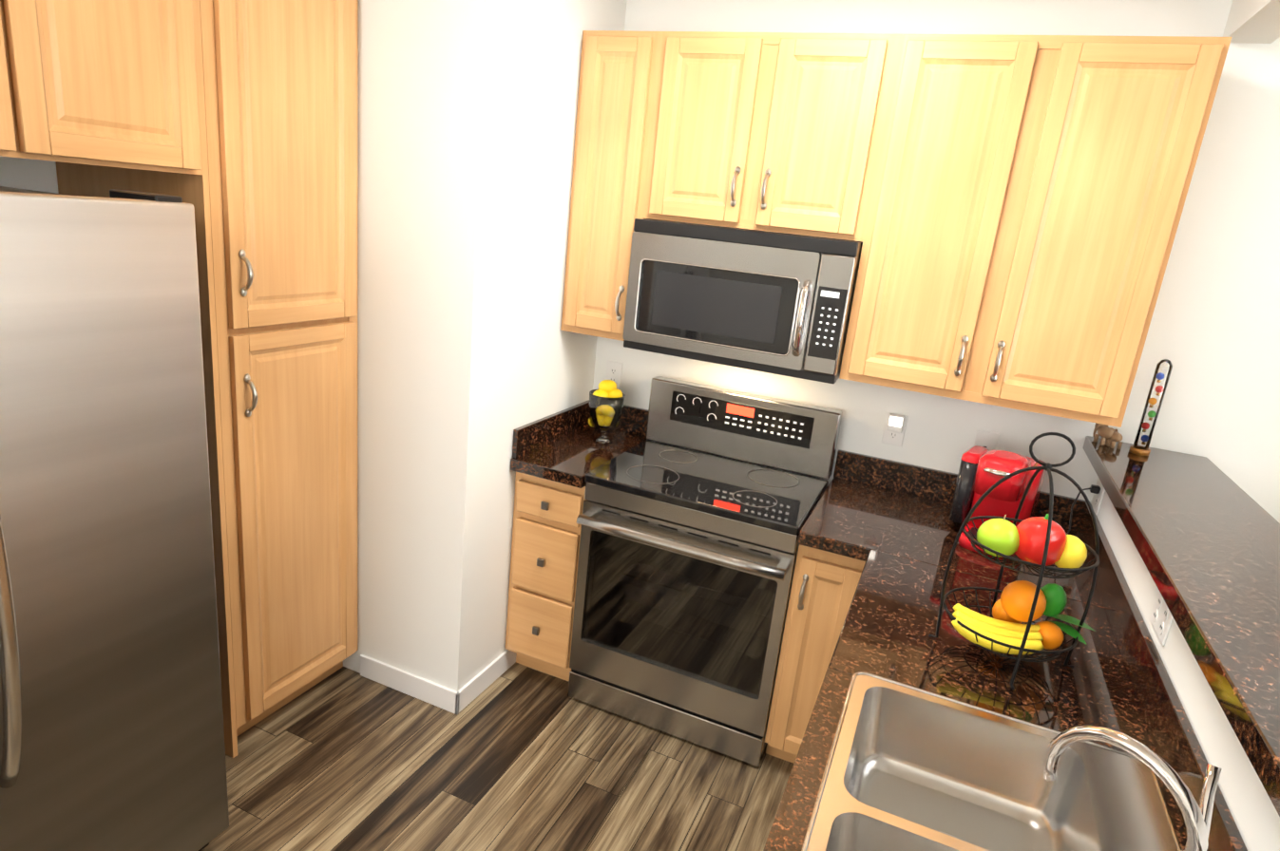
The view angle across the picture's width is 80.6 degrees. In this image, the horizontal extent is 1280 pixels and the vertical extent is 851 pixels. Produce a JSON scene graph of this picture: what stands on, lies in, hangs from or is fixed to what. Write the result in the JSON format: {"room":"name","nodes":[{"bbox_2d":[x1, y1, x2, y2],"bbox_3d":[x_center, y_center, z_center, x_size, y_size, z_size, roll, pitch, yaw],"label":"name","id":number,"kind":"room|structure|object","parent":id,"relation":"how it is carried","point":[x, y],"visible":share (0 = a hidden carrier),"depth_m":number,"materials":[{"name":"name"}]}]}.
{"room":"kitchen","nodes":[
{"label":"kitchen","id":0,"kind":"room"},
{"bbox_2d":[201,662,793,850],"bbox_3d":[0.306,1.833,0.450,6.140,0.050,5.740,12,17,21],"label":"floor","id":1,"kind":"structure","parent":0,"point":[515,756],"depth_m":2.47,"materials":[{"name":"brown wood"}]},
{"bbox_2d":[0,186,229,850],"bbox_3d":[-1.575,0.371,1.590,0.973,1.755,0.903,12,17,21],"label":"fridge","id":2,"kind":"object","parent":1,"relation":"on","point":[111,729],"visible":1,"depth_m":1.58,"materials":[{"name":"metal"}]},
{"bbox_2d":[56,0,358,758],"bbox_3d":[-1.348,-0.198,2.464,0.624,2.420,0.549,12,17,21],"label":"tall cabinet","id":3,"kind":"object","parent":1,"relation":"on","point":[234,122],"depth_m":2.27,"materials":[{"name":"brown wood"}]},
{"bbox_2d":[505,472,585,681],"bbox_3d":[-0.253,0.540,3.125,0.299,0.870,0.618,12,17,21],"label":"base cabinet","id":4,"kind":"object","parent":1,"relation":"on","point":[546,529],"depth_m":2.83,"materials":[{"name":"brown wood"}]},
{"bbox_2d":[567,376,842,766],"bbox_3d":[0.227,0.501,2.840,0.762,1.176,0.665,12,17,21],"label":"range","id":5,"kind":"object","parent":1,"relation":"on","point":[687,561],"visible":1,"depth_m":2.68,"materials":[{"name":"metal"}]},
{"bbox_2d":[764,544,865,764],"bbox_3d":[0.964,0.804,2.645,0.836,0.870,0.618,12,17,21],"label":"base cabinet","id":6,"kind":"object","parent":1,"relation":"on","point":[824,584],"depth_m":2.46,"materials":[{"name":"brown wood"}]},
{"bbox_3d":[0.211,1.277,0.681,0.664,0.870,2.470,12,17,21],"label":"base cabinet","id":7,"kind":"object","parent":1,"relation":"on","visible":0},
{"bbox_2d":[510,400,651,488],"bbox_3d":[-0.207,0.052,2.976,0.298,0.155,0.642,12,17,21],"label":"countertop","id":8,"kind":"structure","parent":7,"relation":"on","point":[559,447],"depth_m":2.92,"materials":[{"name":"brown stone"}]},
{"bbox_2d":[588,380,625,444],"bbox_3d":[-0.139,-0.060,3.042,0.144,0.256,0.144,12,17,21],"label":"vase","id":9,"kind":"object","parent":8,"relation":"on","point":[606,399],"visible":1,"depth_m":3.00,"materials":[{"name":"clear glass"}]},
{"bbox_2d":[797,449,882,554],"bbox_3d":[0.717,0.252,2.610,0.193,0.155,0.645,12,17,21],"label":"countertop","id":10,"kind":"structure","parent":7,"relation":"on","point":[829,525],"depth_m":2.64,"materials":[{"name":"brown stone"}]},
{"bbox_2d":[763,458,1247,850],"bbox_3d":[0.494,0.663,1.069,0.670,0.155,3.747,12,17,21],"label":"countertop","id":11,"kind":"structure","parent":7,"relation":"on","point":[892,525],"depth_m":1.76,"materials":[{"name":"brown stone"}]},
{"bbox_2d":[802,671,1182,850],"bbox_3d":[0.544,0.751,1.187,0.557,0.178,0.830,12,17,21],"label":"sink","id":12,"kind":"object","parent":11,"relation":"in","point":[908,768],"visible":0.88,"depth_m":1.48,"materials":[{"name":"metal"}]},
{"bbox_2d":[948,445,1046,560],"bbox_3d":[1.143,0.226,2.418,0.254,0.305,0.311,12,17,21],"label":"coffee maker","id":13,"kind":"object","parent":11,"relation":"on","point":[983,470],"visible":0.69,"depth_m":2.37,"materials":[{"name":"red plastic"}]},
{"bbox_2d":[928,432,1099,690],"bbox_3d":[0.883,0.276,1.697,0.340,0.541,0.316,12,17,21],"label":"fruit stand","id":14,"kind":"object","parent":11,"relation":"on","point":[1045,543],"visible":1,"depth_m":1.68,"materials":[{"name":"black metal"}]},
{"bbox_2d":[1042,725,1221,850],"bbox_3d":[0.687,0.601,1.034,0.214,0.226,0.385,12,17,21],"label":"faucet","id":15,"kind":"object","parent":11,"relation":"on","point":[1197,818],"visible":1,"depth_m":1.08,"materials":[{"name":"silver metal"}]},
{"bbox_2d":[0,0,1279,850],"bbox_3d":[0.447,0.495,0.073,6.140,2.743,5.740,12,17,21],"label":"wall","id":16,"kind":"structure","parent":0,"point":[470,353],"depth_m":2.45,"materials":[{"name":"white paint"}]},
{"bbox_2d":[0,0,209,182],"bbox_3d":[-1.619,-0.870,1.411,0.624,0.620,1.299,12,17,21],"label":"upper cabinet","id":17,"kind":"object","parent":16,"relation":"attached to","point":[108,86],"depth_m":1.69,"materials":[{"name":"brown wood"}]},
{"bbox_2d":[360,654,463,714],"bbox_3d":[-0.868,0.966,2.828,0.457,0.090,0.012,12,17,21],"label":"baseboard","id":18,"kind":"structure","parent":16,"relation":"attached to","point":[441,697],"depth_m":2.81,"materials":[{"name":"white wood"}]},
{"bbox_2d":[461,649,516,709],"bbox_3d":[-0.582,0.967,2.931,0.012,0.090,0.370,12,17,21],"label":"baseboard","id":19,"kind":"structure","parent":16,"relation":"attached to","point":[485,678],"depth_m":2.91,"materials":[{"name":"white wood"}]},
{"bbox_2d":[605,361,622,390],"bbox_3d":[-0.114,-0.214,3.231,0.074,0.118,0.008,12,17,21],"label":"electrical outlet","id":20,"kind":"object","parent":16,"relation":"attached to","point":[614,371],"visible":0.77,"depth_m":3.22,"materials":[{"name":"white plastic"}]},
{"bbox_2d":[560,30,670,341],"bbox_3d":[-0.042,-0.872,2.850,0.325,1.053,0.350,12,17,21],"label":"upper cabinet","id":21,"kind":"object","parent":16,"relation":"attached to","point":[620,97],"depth_m":2.67,"materials":[{"name":"brown wood"}]},
{"bbox_2d":[651,31,902,247],"bbox_3d":[0.453,-0.984,2.603,0.770,0.605,0.350,12,17,21],"label":"upper cabinet","id":22,"kind":"object","parent":16,"relation":"attached to","point":[777,132],"depth_m":2.43,"materials":[{"name":"brown wood"}]},
{"bbox_2d":[622,218,862,383],"bbox_3d":[0.377,-0.463,2.696,0.763,0.454,0.461,12,17,21],"label":"microwave","id":23,"kind":"object","parent":22,"relation":"attached to","point":[775,303],"visible":1,"depth_m":2.53,"materials":[{"name":"metal"}]},
{"bbox_2d":[881,412,907,446],"bbox_3d":[0.942,0.018,2.797,0.074,0.121,0.041,12,17,21],"label":"electrical outlet","id":24,"kind":"object","parent":16,"relation":"attached to","point":[894,429],"visible":1,"depth_m":2.80,"materials":[{"name":"white plastic"}]},
{"bbox_2d":[974,429,999,450],"bbox_3d":[1.233,0.078,2.699,0.074,0.118,0.008,12,17,21],"label":"outlet","id":25,"kind":"object","parent":16,"relation":"attached to","point":[988,440],"visible":0.54,"depth_m":2.69,"materials":[{"name":"white plastic"}]},
{"bbox_2d":[839,33,1231,427],"bbox_3d":[1.145,-0.615,2.382,0.857,1.053,0.350,12,17,21],"label":"upper cabinet","id":26,"kind":"object","parent":16,"relation":"attached to","point":[1005,209],"depth_m":2.20,"materials":[{"name":"brown wood"}]},
{"bbox_2d":[1092,482,1105,515],"bbox_3d":[1.513,0.233,2.487,0.008,0.118,0.074,12,17,21],"label":"electrical outlet","id":27,"kind":"object","parent":16,"relation":"attached to","point":[1098,502],"visible":0.83,"depth_m":2.47,"materials":[{"name":"white plastic"}]},
{"bbox_2d":[1066,484,1100,534],"bbox_3d":[1.417,0.294,2.475,0.133,0.194,0.150,12,17,21],"label":"plug","id":28,"kind":"object","parent":27,"relation":"attached to","point":[1094,488],"visible":0.85,"depth_m":2.49,"materials":[{"name":"black plastic"}]},
{"bbox_2d":[1149,592,1173,646],"bbox_3d":[1.146,0.417,1.658,0.008,0.085,0.125,12,17,21],"label":"electrical outlet","id":29,"kind":"object","parent":16,"relation":"attached to","point":[1161,619],"visible":0.9,"depth_m":1.65,"materials":[{"name":"white plastic"}]},
{"bbox_2d":[1082,436,1279,817],"bbox_3d":[0.857,0.520,0.678,0.350,0.047,4.097,12,17,21],"label":"ledge shelf","id":30,"kind":"object","parent":16,"relation":"attached to","point":[1204,533],"visible":0.94,"depth_m":1.53,"materials":[{"name":"brown stone"}]},
{"bbox_2d":[1092,422,1113,446],"bbox_3d":[1.516,0.026,2.469,0.053,0.065,0.089,12,17,21],"label":"elephant figurine","id":31,"kind":"object","parent":30,"relation":"on","point":[1104,432],"visible":0.81,"depth_m":2.44,"materials":[{"name":"brown"}]},
{"bbox_2d":[1105,427,1122,449],"bbox_3d":[1.534,0.040,2.445,0.045,0.055,0.076,12,17,21],"label":"elephant figurine","id":32,"kind":"object","parent":30,"relation":"on","point":[1117,436],"visible":0.79,"depth_m":2.42,"materials":[{"name":"brown"}]},
{"bbox_2d":[1128,359,1172,456],"bbox_3d":[1.598,-0.058,2.353,0.056,0.305,0.056,12,17,21],"label":"thermometer","id":33,"kind":"object","parent":30,"relation":"on","point":[1138,449],"visible":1,"depth_m":2.36,"materials":[{"name":"clear glass"}]}
]}

